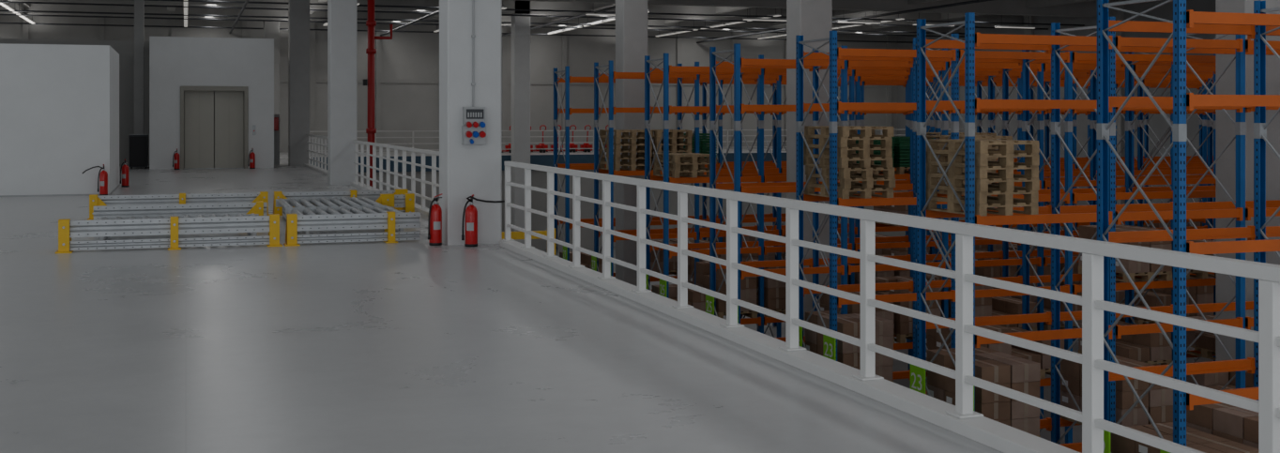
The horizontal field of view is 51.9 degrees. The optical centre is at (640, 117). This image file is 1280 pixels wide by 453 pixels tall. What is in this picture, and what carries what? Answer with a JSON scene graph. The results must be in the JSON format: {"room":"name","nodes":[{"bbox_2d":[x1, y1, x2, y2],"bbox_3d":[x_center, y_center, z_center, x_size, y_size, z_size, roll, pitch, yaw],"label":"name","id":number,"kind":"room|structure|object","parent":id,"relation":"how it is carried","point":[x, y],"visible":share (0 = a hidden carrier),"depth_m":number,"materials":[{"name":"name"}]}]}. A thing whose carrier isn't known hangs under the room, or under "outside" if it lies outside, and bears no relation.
{"room":"warehouse","nodes":[
{"label":"warehouse","id":0,"kind":"room"},
{"bbox_2d":[0,43,120,197],"bbox_3d":[-17.485,0.060,26.912,12.535,3.080,4.125,0,0,-19],"label":"wall","id":1,"kind":"structure","parent":0,"point":[59,103],"depth_m":26.69,"materials":[{"name":"white paint"}]},
{"bbox_2d":[0,38,149,166],"bbox_3d":[-22.179,-0.450,41.110,12.940,4.100,0.200,0,0,-19],"label":"wall","id":2,"kind":"structure","parent":0,"point":[125,49],"depth_m":42.86,"materials":[{"name":"paint"}]},
{"bbox_2d":[149,36,180,169],"bbox_3d":[-15.083,-0.435,41.764,0.880,4.070,3.200,0,0,-19],"label":"wall","id":3,"kind":"structure","parent":0,"point":[164,52],"depth_m":40.25,"materials":[{"name":"white paint"}]},
{"bbox_2d":[183,91,214,167],"bbox_3d":[-13.813,0.318,42.520,2.015,2.565,2.600,0,0,-19],"label":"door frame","id":4,"kind":"structure","parent":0,"point":[184,91],"depth_m":41.15,"materials":[{"name":"metal"}]},
{"bbox_2d":[180,36,248,86],"bbox_3d":[-13.715,-1.718,42.237,2.015,1.505,3.200,0,0,-19],"label":"lintel","id":5,"kind":"object","parent":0,"point":[204,61],"visible":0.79,"depth_m":40.72,"materials":[{"name":"white paint"}]},
{"bbox_2d":[180,86,247,168],"bbox_3d":[-13.243,0.320,40.871,2.005,2.560,0.390,0,0,-19],"label":"door","id":6,"kind":"structure","parent":5,"relation":"attached to","point":[231,102],"depth_m":40.90,"materials":[{"name":"metal"}]},
{"bbox_2d":[247,38,274,168],"bbox_3d":[-12.396,-0.435,42.693,0.775,4.070,3.200,0,0,-19],"label":"wall","id":7,"kind":"structure","parent":0,"point":[261,51],"depth_m":41.18,"materials":[{"name":"white paint"}]},
{"bbox_2d":[0,15,898,152],"bbox_3d":[-9.890,0.300,62.276,50.000,10.600,0.420,0,0,-19],"label":"wall","id":8,"kind":"structure","parent":0,"point":[406,66],"depth_m":62.26,"materials":[{"name":"concrete"}]},
{"bbox_2d":[0,0,1084,43],"bbox_3d":[-2.999,-3.844,42.344,50.000,0.174,42.000,0,0,-19],"label":"ceiling pipe","id":9,"kind":"object","parent":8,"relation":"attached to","point":[603,10],"visible":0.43,"depth_m":52.27,"materials":[{"name":"metal"}]},
{"bbox_2d":[0,148,1003,452],"bbox_3d":[1.575,1.800,29.112,50.000,0.400,70.000,0,0,-19],"label":"floor","id":10,"kind":"structure","parent":0,"point":[403,346],"depth_m":8.67,"materials":[{"name":"concrete"}]},
{"bbox_2d":[81,164,107,195],"bbox_3d":[-11.070,1.275,26.687,0.488,0.650,0.202,0,0,-19],"label":"fire extinguisher","id":11,"kind":"object","parent":10,"relation":"on","point":[102,176],"visible":0.88,"depth_m":26.71,"materials":[{"name":"red metal"}]},
{"bbox_2d":[120,158,129,187],"bbox_3d":[-11.790,1.275,30.093,0.183,0.650,0.172,0,0,28],"label":"fire extinguisher","id":12,"kind":"object","parent":10,"relation":"on","point":[125,168],"visible":1,"depth_m":30.03,"materials":[{"name":"red metal"}]},
{"bbox_2d":[128,134,149,168],"bbox_3d":[-15.624,1.065,40.942,0.580,1.070,0.440,0,0,-19],"label":"trash bin","id":13,"kind":"object","parent":10,"relation":"on","point":[138,143],"visible":1,"depth_m":40.75,"materials":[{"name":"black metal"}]},
{"bbox_2d":[134,0,144,167],"bbox_3d":[-15.879,-1.600,41.648,0.300,6.400,0.300,0,0,-19],"label":"concrete column","id":14,"kind":"structure","parent":10,"relation":"on","point":[139,5],"depth_m":41.51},
{"bbox_2d":[55,213,282,253],"bbox_3d":[-5.714,1.405,16.038,2.580,0.390,0.450,0,0,-19],"label":"barrier","id":15,"kind":"object","parent":10,"relation":"on","point":[174,226],"visible":1,"depth_m":15.90,"materials":[{"name":"metal"}]},
{"bbox_2d":[172,148,179,169],"bbox_3d":[-14.114,1.275,40.029,0.183,0.650,0.172,0,0,28],"label":"fire extinguisher","id":16,"kind":"object","parent":10,"relation":"on","point":[176,155],"visible":1,"depth_m":39.98,"materials":[{"name":"red metal"}]},
{"bbox_2d":[87,191,269,220],"bbox_3d":[-7.353,1.405,21.026,2.740,0.390,0.450,0,0,-19],"label":"barrier","id":17,"kind":"object","parent":10,"relation":"on","point":[95,200],"visible":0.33,"depth_m":20.88,"materials":[{"name":"metal"}]},
{"bbox_2d":[98,213,259,240],"bbox_3d":[-5.993,1.464,17.106,2.050,0.273,1.550,0,0,-19],"label":"conveyor","id":18,"kind":"object","parent":10,"relation":"on","point":[225,215],"visible":0.12,"depth_m":17.62,"materials":[{"name":"metal"}]},
{"bbox_2d":[93,201,267,219],"bbox_3d":[-6.476,1.405,18.579,2.300,0.390,0.450,0,0,-19],"label":"barrier","id":19,"kind":"object","parent":10,"relation":"on","point":[258,207],"visible":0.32,"depth_m":18.47,"materials":[{"name":"metal"}]},
{"bbox_2d":[248,149,255,168],"bbox_3d":[-12.025,1.275,40.751,0.183,0.650,0.172,0,0,28],"label":"fire extinguisher","id":20,"kind":"object","parent":10,"relation":"on","point":[251,157],"visible":1,"depth_m":40.70,"materials":[{"name":"red metal"}]},
{"bbox_2d":[263,21,279,114],"bbox_3d":[-16.043,-1.600,57.197,0.650,6.400,0.600,0,0,-19],"label":"concrete column","id":21,"kind":"structure","parent":10,"relation":"on","point":[271,29],"depth_m":56.97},
{"bbox_2d":[274,114,279,165],"bbox_3d":[-12.289,0.750,44.211,0.340,1.700,0.400,0,0,-19],"label":"tall cabinet","id":22,"kind":"object","parent":10,"relation":"on","point":[276,116],"visible":0.48,"depth_m":44.38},
{"bbox_2d":[288,0,309,166],"bbox_3d":[-11.287,-1.600,43.500,0.650,6.400,0.600,0,0,-19],"label":"concrete column","id":23,"kind":"structure","parent":10,"relation":"on","point":[298,10],"depth_m":43.22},
{"bbox_2d":[304,134,327,175],"bbox_3d":[-8.980,1.073,37.515,0.180,1.055,12.020,0,0,-19],"label":"guard railing","id":24,"kind":"object","parent":10,"relation":"on","point":[317,168],"visible":0.39,"depth_m":39.53,"materials":[{"name":"white metal"}]},
{"bbox_2d":[275,197,386,218],"bbox_3d":[-4.753,1.444,20.100,1.450,0.313,2.100,0,0,-19],"label":"conveyor","id":25,"kind":"object","parent":10,"relation":"on","point":[312,203],"visible":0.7,"depth_m":20.13,"materials":[{"name":"metal"}]},
{"bbox_2d":[273,188,408,215],"bbox_3d":[-4.972,1.405,21.850,2.220,0.390,0.450,0,0,-19],"label":"barrier","id":26,"kind":"object","parent":10,"relation":"on","point":[373,195],"visible":0.28,"depth_m":21.70,"materials":[{"name":"metal"}]},
{"bbox_2d":[327,0,357,184],"bbox_3d":[-7.114,-1.600,31.399,0.630,6.400,0.600,0,0,-19],"label":"concrete column","id":27,"kind":"structure","parent":10,"relation":"on","point":[342,14],"depth_m":31.11,"materials":[{"name":"concrete"}]},
{"bbox_2d":[288,206,403,234],"bbox_3d":[-3.953,1.434,17.785,1.450,0.333,1.600,0,0,-19],"label":"conveyor","id":28,"kind":"object","parent":10,"relation":"on","point":[350,210],"visible":0.41,"depth_m":18.06,"materials":[{"name":"metal"}]},
{"bbox_2d":[283,211,420,246],"bbox_3d":[-3.667,1.405,16.746,1.690,0.390,0.450,0,0,-19],"label":"barrier","id":29,"kind":"object","parent":10,"relation":"on","point":[390,220],"visible":1,"depth_m":16.63,"materials":[{"name":"metal"}]},
{"bbox_2d":[350,140,439,216],"bbox_3d":[-4.373,1.073,24.189,0.180,1.055,14.620,0,0,-19],"label":"guard railing","id":30,"kind":"object","parent":10,"relation":"on","point":[422,209],"visible":0.44,"depth_m":24.97,"materials":[{"name":"white metal"}]},
{"bbox_2d":[375,193,414,213],"bbox_3d":[-3.985,1.405,20.816,0.830,0.390,0.450,0,0,-19],"label":"barrier","id":31,"kind":"object","parent":10,"relation":"on","point":[406,201],"visible":0.48,"depth_m":20.74,"materials":[{"name":"metal"}]},
{"bbox_2d":[427,193,442,245],"bbox_3d":[-2.549,1.275,16.411,0.183,0.650,0.172,0,0,-2],"label":"fire extinguisher","id":32,"kind":"object","parent":10,"relation":"on","point":[434,221],"visible":1,"depth_m":16.35,"materials":[{"name":"red metal"}]},
{"bbox_2d":[439,0,502,245],"bbox_3d":[-2.174,-1.600,16.802,0.690,6.400,0.620,0,0,-19],"label":"concrete column","id":33,"kind":"structure","parent":10,"relation":"on","point":[465,171],"depth_m":16.53,"materials":[{"name":"concrete"}]},
{"bbox_2d":[461,0,486,144],"bbox_3d":[-2.064,-2.230,16.408,0.280,5.140,0.196,0,0,-19],"label":"box","id":34,"kind":"object","parent":33,"relation":"attached to","point":[474,128],"visible":1,"depth_m":16.39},
{"bbox_2d":[461,194,504,246],"bbox_3d":[-1.938,1.275,16.290,0.541,0.650,0.202,0,0,-19],"label":"fire extinguisher","id":35,"kind":"object","parent":10,"relation":"on","point":[471,211],"visible":1,"depth_m":16.21,"materials":[{"name":"red metal"}]},
{"bbox_2d":[532,124,548,152],"bbox_3d":[-4.583,0.978,59.779,0.540,1.241,1.409,0,0,-19],"label":"truck","id":36,"kind":"object","parent":10,"relation":"on","point":[540,145],"visible":0.79,"depth_m":59.23,"materials":[{"name":"red metal"}]},
{"bbox_2d":[310,152,786,172],"bbox_3d":[1.882,1.845,55.617,32.100,0.610,0.100,0,0,-19],"label":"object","id":37,"kind":"object","parent":10,"relation":"attached to","point":[539,160],"visible":0.02,"depth_m":53.49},
{"bbox_2d":[560,124,578,152],"bbox_3d":[-3.260,0.978,60.236,0.540,1.241,1.409,0,0,-19],"label":"truck","id":38,"kind":"object","parent":10,"relation":"on","point":[571,145],"visible":0.7,"depth_m":59.67,"materials":[{"name":"red metal"}]},
{"bbox_2d":[575,124,592,152],"bbox_3d":[-2.598,0.978,60.465,0.540,1.241,1.409,0,0,-19],"label":"truck","id":39,"kind":"object","parent":10,"relation":"on","point":[585,145],"visible":0.69,"depth_m":59.92,"materials":[{"name":"red metal"}]},
{"bbox_2d":[309,128,1002,154],"bbox_3d":[1.784,1.065,55.869,31.920,1.070,0.060,0,0,-19],"label":"guard railing","id":40,"kind":"object","parent":10,"relation":"on","point":[726,135],"visible":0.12,"depth_m":53.95,"materials":[{"name":"white metal"}]},
{"bbox_2d":[499,161,1279,452],"bbox_3d":[1.843,1.073,6.208,0.180,1.055,21.530,0,0,-19],"label":"guard railing","id":41,"kind":"object","parent":10,"relation":"on","point":[960,419],"visible":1,"depth_m":7.08,"materials":[{"name":"white metal"}]},
{"bbox_2d":[0,0,1112,35],"bbox_3d":[0.840,-4.450,31.239,50.000,0.700,56.500,0,0,-19],"label":"ceiling","id":42,"kind":"structure","parent":0,"point":[995,10],"depth_m":52.83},
{"bbox_2d":[16,0,1095,28],"bbox_3d":[0.866,-4.575,28.867,43.500,0.450,70.000,0,0,-19],"label":"ceiling purlin","id":43,"kind":"structure","parent":42,"relation":"attached to","point":[1030,4],"depth_m":52.85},
{"bbox_2d":[742,17,786,21],"bbox_3d":[4.818,-4.250,50.337,1.900,1.100,0.140,0,0,-19],"label":"ceiling lamp","id":44,"kind":"object","parent":42,"relation":"hanging from","point":[743,19],"visible":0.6,"depth_m":50.23,"materials":[{"name":"white"}]},
{"bbox_2d":[836,20,881,23],"bbox_3d":[8.599,-4.250,51.644,1.900,1.100,0.140,0,0,-19],"label":"ceiling lamp","id":45,"kind":"object","parent":42,"relation":"hanging from","point":[846,22],"visible":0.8,"depth_m":51.59,"materials":[{"name":"white"}]},
{"bbox_2d":[994,15,1035,29],"bbox_3d":[15.556,-4.250,54.472,1.900,1.100,0.140,0,0,-19],"label":"ceiling lamp","id":46,"kind":"object","parent":42,"relation":"hanging from","point":[996,26],"visible":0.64,"depth_m":54.38,"materials":[{"name":"white"}]},
{"bbox_2d":[358,169,964,249],"bbox_3d":[1.817,3.700,55.806,32.100,3.400,0.300,0,0,-19],"label":"wall","id":47,"kind":"structure","parent":0,"point":[539,178],"depth_m":54.17,"materials":[{"name":"concrete"}]},
{"bbox_2d":[539,245,1213,452],"bbox_3d":[1.575,5.500,29.112,50.000,0.200,70.000,0,0,-19],"label":"floor","id":48,"kind":"structure","parent":0,"point":[898,366],"depth_m":28.69,"materials":[{"name":"concrete"}]},
{"bbox_2d":[363,0,393,186],"bbox_3d":[-6.593,0.300,33.060,0.740,10.200,0.250,0,0,-19],"label":"sprinkler standpipe","id":49,"kind":"object","parent":48,"relation":"on","point":[371,22],"visible":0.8,"depth_m":32.93,"materials":[{"name":"red metal"}]},
{"bbox_2d":[511,0,530,243],"bbox_3d":[-4.763,0.300,52.420,0.650,10.200,0.600,0,0,-19],"label":"concrete column","id":50,"kind":"structure","parent":48,"relation":"on","point":[520,24],"depth_m":52.13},
{"bbox_2d":[502,228,555,255],"bbox_3d":[-1.863,3.600,21.152,1.200,3.600,0.300,0,0,-19],"label":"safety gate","id":51,"kind":"object","parent":48,"relation":"on","point":[513,235],"visible":0.05,"depth_m":21.10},
{"bbox_2d":[615,0,647,286],"bbox_3d":[-0.193,0.300,30.247,0.600,10.200,0.600,0,0,-19],"label":"concrete column","id":52,"kind":"structure","parent":48,"relation":"on","point":[631,15],"depth_m":29.97,"materials":[{"name":"concrete"}]},
{"bbox_2d":[786,0,832,348],"bbox_3d":[3.123,0.300,24.251,0.650,10.200,0.600,0,0,-19],"label":"concrete column","id":53,"kind":"structure","parent":48,"relation":"on","point":[809,19],"depth_m":24.01,"materials":[{"name":"concrete"}]},
{"bbox_2d":[553,66,1213,327],"bbox_3d":[9.174,2.100,35.288,23.560,6.600,1.370,0,0,-19],"label":"rack","id":54,"kind":"object","parent":48,"relation":"on","point":[768,218],"visible":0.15,"depth_m":32.44,"materials":[{"name":"metal"}]},
{"bbox_2d":[559,251,602,273],"bbox_3d":[-1.402,3.564,31.632,0.800,0.560,1.200,0,0,-19],"label":"wooden pallet","id":55,"kind":"object","parent":54,"relation":"on","point":[585,259],"visible":0.12,"depth_m":31.31,"materials":[{"name":"brown wood"}]},
{"bbox_2d":[650,240,677,276],"bbox_3d":[0.441,3.459,32.268,0.801,0.770,1.202,0,0,-19],"label":"wooden pallet","id":56,"kind":"object","parent":54,"relation":"on","point":[673,263],"visible":0.3,"depth_m":31.68,"materials":[{"name":"brown wood"}]},
{"bbox_2d":[683,133,716,163],"bbox_3d":[1.311,0.768,32.570,0.800,0.732,1.200,0,0,-19],"label":"plastic crates","id":57,"kind":"object","parent":54,"relation":"on","point":[704,141],"visible":0.27,"depth_m":32.05,"materials":[{"name":"green plastic"}]},
{"bbox_2d":[707,236,755,243],"bbox_3d":[2.284,3.354,32.906,0.800,0.980,1.200,0,0,-19],"label":"wooden pallet","id":58,"kind":"object","parent":54,"relation":"on","point":[747,238],"visible":0.03,"depth_m":32.41,"materials":[{"name":"brown wood"}]},
{"bbox_2d":[1124,222,1170,228],"bbox_3d":[14.212,3.354,37.029,0.800,0.980,1.200,0,0,-19],"label":"wooden pallet","id":59,"kind":"object","parent":54,"relation":"on","point":[1156,225],"visible":0.04,"depth_m":36.47,"materials":[{"name":"brown wood"}]},
{"bbox_2d":[591,60,1213,342],"bbox_3d":[10.273,2.100,32.109,23.560,6.600,1.370,0,0,-19],"label":"rack","id":60,"kind":"object","parent":48,"relation":"on","point":[696,233],"visible":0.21,"depth_m":29.04,"materials":[{"name":"metal"}]},
{"bbox_2d":[598,129,652,170],"bbox_3d":[-0.320,0.704,28.448,0.830,0.860,1.243,0,0,-19],"label":"wooden pallets","id":61,"kind":"object","parent":60,"relation":"on","point":[632,150],"visible":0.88,"depth_m":28.02,"materials":[{"name":"brown wood"}]},
{"bbox_2d":[642,129,692,169],"bbox_3d":[0.549,0.704,28.748,0.830,0.860,1.243,0,0,-19],"label":"wooden pallets","id":62,"kind":"object","parent":60,"relation":"on","point":[676,136],"visible":0.37,"depth_m":28.28,"materials":[{"name":"brown wood"}]},
{"bbox_2d":[687,247,726,284],"bbox_3d":[1.540,3.354,29.089,0.800,0.980,1.201,0,0,-19],"label":"wooden pallet","id":63,"kind":"object","parent":60,"relation":"on","point":[691,261],"visible":0.06,"depth_m":28.97,"materials":[{"name":"brown wood"}]},
{"bbox_2d":[742,245,775,261],"bbox_3d":[2.410,3.354,29.390,0.800,0.980,1.201,0,0,-19],"label":"wooden pallet","id":64,"kind":"object","parent":60,"relation":"on","point":[770,256],"visible":0.07,"depth_m":28.88,"materials":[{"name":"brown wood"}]},
{"bbox_2d":[873,190,908,227],"bbox_3d":[6.096,2.109,30.663,0.801,0.770,1.202,0,0,-19],"label":"wooden pallet","id":65,"kind":"object","parent":60,"relation":"on","point":[899,209],"visible":0.13,"depth_m":30.32,"materials":[{"name":"brown wood"}]},
{"bbox_2d":[875,241,929,256],"bbox_3d":[6.096,3.354,30.664,0.800,0.980,1.201,0,0,-19],"label":"wooden pallet","id":66,"kind":"object","parent":60,"relation":"on","point":[894,251],"visible":0.11,"depth_m":30.23,"materials":[{"name":"brown wood"}]},
{"bbox_2d":[975,238,1002,251],"bbox_3d":[7.939,3.354,31.301,0.800,0.980,1.201,0,0,-19],"label":"wooden pallet","id":67,"kind":"object","parent":60,"relation":"on","point":[997,247],"visible":0.08,"depth_m":30.73,"materials":[{"name":"brown wood"}]},
{"bbox_2d":[644,53,1213,369],"bbox_3d":[11.372,2.100,28.929,23.560,6.600,1.370,0,0,-19],"label":"rack","id":68,"kind":"object","parent":48,"relation":"on","point":[763,247],"visible":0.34,"depth_m":25.85,"materials":[{"name":"metal"}]},
{"bbox_2d":[652,284,705,312],"bbox_3d":[0.796,3.564,25.273,0.800,0.560,1.200,0,0,-19],"label":"wooden pallet","id":69,"kind":"object","parent":68,"relation":"on","point":[696,299],"visible":0.19,"depth_m":24.80,"materials":[{"name":"brown wood"}]},
{"bbox_2d":[653,152,709,178],"bbox_3d":[0.838,0.919,25.273,0.816,0.429,1.215,0,0,-19],"label":"wooden pallets","id":70,"kind":"object","parent":68,"relation":"on","point":[680,164],"visible":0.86,"depth_m":24.91,"materials":[{"name":"brown wood"}]},
{"bbox_2d":[695,261,757,319],"bbox_3d":[1.666,3.354,25.574,0.800,0.980,1.200,0,0,-19],"label":"wooden pallet","id":71,"kind":"object","parent":68,"relation":"on","point":[748,285],"visible":0.24,"depth_m":25.09,"materials":[{"name":"brown wood"}]},
{"bbox_2d":[743,259,785,317],"bbox_3d":[2.639,3.354,25.910,0.800,0.980,1.201,0,0,-19],"label":"wooden pallet","id":72,"kind":"object","parent":68,"relation":"on","point":[774,290],"visible":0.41,"depth_m":25.29,"materials":[{"name":"brown wood"}]},
{"bbox_2d":[837,256,894,284],"bbox_3d":[4.482,3.354,26.547,0.800,0.980,1.201,0,0,-19],"label":"wooden pallet","id":73,"kind":"object","parent":68,"relation":"on","point":[891,273],"visible":0.09,"depth_m":26.02,"materials":[{"name":"brown wood"}]},
{"bbox_2d":[837,137,894,174],"bbox_3d":[4.482,0.768,26.547,0.800,0.732,1.200,0,0,-19],"label":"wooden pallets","id":74,"kind":"object","parent":68,"relation":"on","point":[876,142],"visible":0.16,"depth_m":26.09,"materials":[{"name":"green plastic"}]},
{"bbox_2d":[878,254,934,276],"bbox_3d":[5.352,3.354,26.848,0.800,0.980,1.201,0,0,-19],"label":"wooden pallet","id":75,"kind":"object","parent":68,"relation":"on","point":[897,273],"visible":0.08,"depth_m":26.23,"materials":[{"name":"brown wood"}]},
{"bbox_2d":[881,136,934,174],"bbox_3d":[5.352,0.768,26.848,0.800,0.732,1.200,0,0,-19],"label":"plastic crates","id":76,"kind":"object","parent":68,"relation":"on","point":[902,144],"visible":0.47,"depth_m":26.23,"materials":[{"name":"green plastic"}]},
{"bbox_2d":[975,250,1017,289],"bbox_3d":[7.195,3.354,27.485,0.800,0.980,1.200,0,0,-19],"label":"wooden pallet","id":77,"kind":"object","parent":68,"relation":"on","point":[983,271],"visible":0.21,"depth_m":26.90,"materials":[{"name":"brown wood"}]},
{"bbox_2d":[993,249,1051,287],"bbox_3d":[8.168,3.354,27.822,0.800,0.980,1.200,0,0,-19],"label":"wooden pallet","id":78,"kind":"object","parent":68,"relation":"on","point":[1046,269],"visible":0.04,"depth_m":27.27,"materials":[{"name":"brown wood"}]},
{"bbox_2d":[1033,248,1081,296],"bbox_3d":[9.038,3.354,28.122,0.800,0.980,1.200,0,0,-19],"label":"wooden pallet","id":79,"kind":"object","parent":68,"relation":"on","point":[1075,266],"visible":0.09,"depth_m":27.53,"materials":[{"name":"brown wood"}]},
{"bbox_2d":[705,43,1215,419],"bbox_3d":[12.471,2.100,25.750,23.560,6.600,1.370,0,0,-19],"label":"rack","id":80,"kind":"object","parent":48,"relation":"on","point":[845,269],"visible":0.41,"depth_m":22.70,"materials":[{"name":"metal"}]},
{"bbox_2d":[820,291,894,343],"bbox_3d":[3.738,3.459,22.730,0.801,0.770,1.202,0,0,-19],"label":"cardboard boxes","id":81,"kind":"object","parent":80,"relation":"on","point":[825,298],"visible":0.08,"depth_m":22.27,"materials":[{"name":"brown cardboard"}]},
{"bbox_2d":[875,275,941,343],"bbox_3d":[4.608,3.354,23.032,0.800,0.980,1.200,0,0,-19],"label":"wooden pallet","id":82,"kind":"object","parent":80,"relation":"on","point":[903,325],"visible":0.3,"depth_m":22.49,"materials":[{"name":"brown wood"}]},
{"bbox_2d":[925,274,992,318],"bbox_3d":[5.581,3.354,23.368,0.800,0.980,1.200,0,0,-19],"label":"wooden pallet","id":83,"kind":"object","parent":80,"relation":"on","point":[982,305],"visible":0.06,"depth_m":22.88,"materials":[{"name":"brown wood"}]},
{"bbox_2d":[926,132,996,181],"bbox_3d":[5.658,0.704,23.396,0.830,0.860,1.243,0,0,-19],"label":"wooden pallets","id":84,"kind":"object","parent":80,"relation":"on","point":[927,133],"visible":0.02,"depth_m":22.99,"materials":[{"name":"brown wood"}]},
{"bbox_2d":[991,296,1036,331],"bbox_3d":[6.451,3.564,23.669,0.800,0.560,1.200,0,0,-19],"label":"cardboard boxes","id":85,"kind":"object","parent":80,"relation":"on","point":[1000,305],"visible":0.22,"depth_m":23.33,"materials":[{"name":"brown cardboard"}]},
{"bbox_2d":[1008,294,1081,330],"bbox_3d":[7.424,3.564,24.005,0.800,0.560,1.200,0,0,-19],"label":"cardboard boxes","id":86,"kind":"object","parent":80,"relation":"on","point":[1046,301],"visible":0.13,"depth_m":23.59,"materials":[{"name":"brown cardboard"}]},
{"bbox_2d":[1115,289,1171,324],"bbox_3d":[9.267,3.564,24.642,0.800,0.560,1.200,0,0,-19],"label":"cardboard box","id":87,"kind":"object","parent":80,"relation":"on","point":[1150,298],"visible":0.2,"depth_m":24.26,"materials":[{"name":"brown cardboard"}]},
{"bbox_2d":[1135,274,1214,317],"bbox_3d":[10.137,3.354,24.943,0.800,0.980,1.200,0,0,-19],"label":"wooden pallet","id":88,"kind":"object","parent":80,"relation":"on","point":[1200,295],"visible":0.1,"depth_m":24.43,"materials":[{"name":"brown wood"}]},
{"bbox_2d":[795,30,1215,443],"bbox_3d":[13.570,2.100,22.570,23.560,6.600,1.370,0,0,-19],"label":"rack","id":89,"kind":"object","parent":48,"relation":"on","point":[1024,57],"visible":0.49,"depth_m":19.42,"materials":[{"name":"metal"}]},
{"bbox_2d":[804,310,893,382],"bbox_3d":[2.995,3.354,18.914,0.800,0.980,1.201,0,0,-19],"label":"cardboard boxes","id":90,"kind":"object","parent":89,"relation":"on","point":[847,354],"visible":0.32,"depth_m":18.44,"materials":[{"name":"cardboard"}]},
{"bbox_2d":[803,125,895,198],"bbox_3d":[2.989,0.632,18.909,0.842,1.003,1.238,0,0,-19],"label":"wooden pallets","id":91,"kind":"object","parent":89,"relation":"on","point":[848,175],"visible":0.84,"depth_m":18.46,"materials":[{"name":"brown wood"}]},
{"bbox_2d":[925,318,1011,372],"bbox_3d":[4.838,3.459,19.550,0.801,0.770,1.202,0,0,-19],"label":"cardboard boxes","id":92,"kind":"object","parent":89,"relation":"on","point":[933,340],"visible":0.08,"depth_m":19.31,"materials":[{"name":"brown cardboard"}]},
{"bbox_2d":[925,135,1012,196],"bbox_3d":[4.848,0.704,19.556,0.830,0.860,1.243,0,0,-19],"label":"wooden pallets","id":93,"kind":"object","parent":89,"relation":"on","point":[943,158],"visible":0.14,"depth_m":19.34,"materials":[{"name":"brown wood"}]},
{"bbox_2d":[1008,327,1064,379],"bbox_3d":[5.707,3.564,19.852,0.800,0.560,1.200,0,0,-19],"label":"cardboard boxes","id":94,"kind":"object","parent":89,"relation":"on","point":[1044,359],"visible":0.18,"depth_m":19.33,"materials":[{"name":"brown cardboard"}]},
{"bbox_2d":[1078,224,1172,282],"bbox_3d":[7.550,2.109,20.488,0.801,0.770,1.202,0,0,-19],"label":"wooden pallet","id":95,"kind":"object","parent":89,"relation":"on","point":[1146,270],"visible":0.33,"depth_m":20.01,"materials":[{"name":"brown wood"}]},
{"bbox_2d":[1078,320,1172,365],"bbox_3d":[7.550,3.564,20.489,0.800,0.560,1.200,0,0,-19],"label":"cardboard boxes","id":96,"kind":"object","parent":89,"relation":"on","point":[1150,348],"visible":0.5,"depth_m":20.00,"materials":[{"name":"brown cardboard"}]},
{"bbox_2d":[1156,239,1215,279],"bbox_3d":[8.524,2.214,20.826,0.800,0.560,1.200,0,0,-19],"label":"wooden pallet","id":97,"kind":"object","parent":89,"relation":"on","point":[1199,274],"visible":0.08,"depth_m":20.29,"materials":[{"name":"brown wood"}]},
{"bbox_2d":[1186,315,1215,360],"bbox_3d":[9.393,3.564,21.126,0.800,0.560,1.200,0,0,-19],"label":"cardboard boxes","id":98,"kind":"object","parent":89,"relation":"on","point":[1205,343],"visible":0.27,"depth_m":21.12,"materials":[{"name":"brown cardboard"}]},
{"bbox_2d":[910,12,1279,452],"bbox_3d":[14.670,2.100,19.391,23.560,6.600,1.370,0,0,-19],"label":"rack","id":99,"kind":"object","parent":48,"relation":"on","point":[1055,214],"visible":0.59,"depth_m":16.10,"materials":[{"name":"metal"}]},
{"bbox_2d":[925,138,1039,216],"bbox_3d":[4.076,0.704,15.730,0.830,0.860,1.243,0,0,-19],"label":"wooden pallets","id":100,"kind":"object","parent":99,"relation":"on","point":[1006,178],"visible":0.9,"depth_m":15.29,"materials":[{"name":"brown wood"}]},
{"bbox_2d":[926,346,1040,437],"bbox_3d":[4.094,3.354,15.735,0.800,0.980,1.200,0,0,-19],"label":"cardboard boxes","id":101,"kind":"object","parent":99,"relation":"on","point":[1020,374],"visible":0.4,"depth_m":15.24,"materials":[{"name":"cardboard"}]},
{"bbox_2d":[1060,355,1173,426],"bbox_3d":[5.937,3.459,16.371,0.801,0.770,1.202,0,0,-19],"label":"cardboard boxes","id":102,"kind":"object","parent":99,"relation":"on","point":[1158,402],"visible":0.34,"depth_m":15.86,"materials":[{"name":"cardboard"}]},
{"bbox_2d":[1186,370,1253,390],"bbox_3d":[7.780,3.564,17.009,0.800,0.560,1.200,0,0,-19],"label":"cardboard boxes","id":103,"kind":"object","parent":99,"relation":"on","point":[1216,381],"visible":0.13,"depth_m":17.12,"materials":[{"name":"brown cardboard"}]},
{"bbox_2d":[1096,0,1279,452],"bbox_3d":[15.769,2.100,16.212,23.560,6.600,1.370,0,0,-19],"label":"rack","id":104,"kind":"object","parent":48,"relation":"on","point":[1258,24],"visible":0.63,"depth_m":12.84,"materials":[{"name":"metal"}]},
{"bbox_2d":[1110,422,1258,452],"bbox_3d":[5.193,3.459,12.555,0.801,0.770,1.202,0,0,-19],"label":"cardboard boxes","id":105,"kind":"object","parent":104,"relation":"on","point":[1196,439],"visible":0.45,"depth_m":12.59,"materials":[{"name":"cardboard"}]},
{"bbox_2d":[1186,403,1258,448],"bbox_3d":[6.062,3.354,12.856,0.800,0.980,1.201,0,0,-19],"label":"cardboard boxes","id":106,"kind":"object","parent":104,"relation":"on","point":[1224,420],"visible":0.44,"depth_m":12.79,"materials":[{"name":"cardboard"}]},
{"bbox_2d":[1215,0,1279,361],"bbox_3d":[8.856,0.300,19.144,0.650,10.200,0.600,0,0,-19],"label":"concrete column","id":107,"kind":"structure","parent":48,"relation":"on","point":[1225,129],"depth_m":18.96,"materials":[{"name":"concrete"}]},
{"bbox_2d":[897,0,1215,231],"bbox_3d":[25.274,0.300,37.305,0.450,10.600,70.600,0,0,-19],"label":"wall","id":108,"kind":"structure","parent":0,"point":[1157,123],"depth_m":53.72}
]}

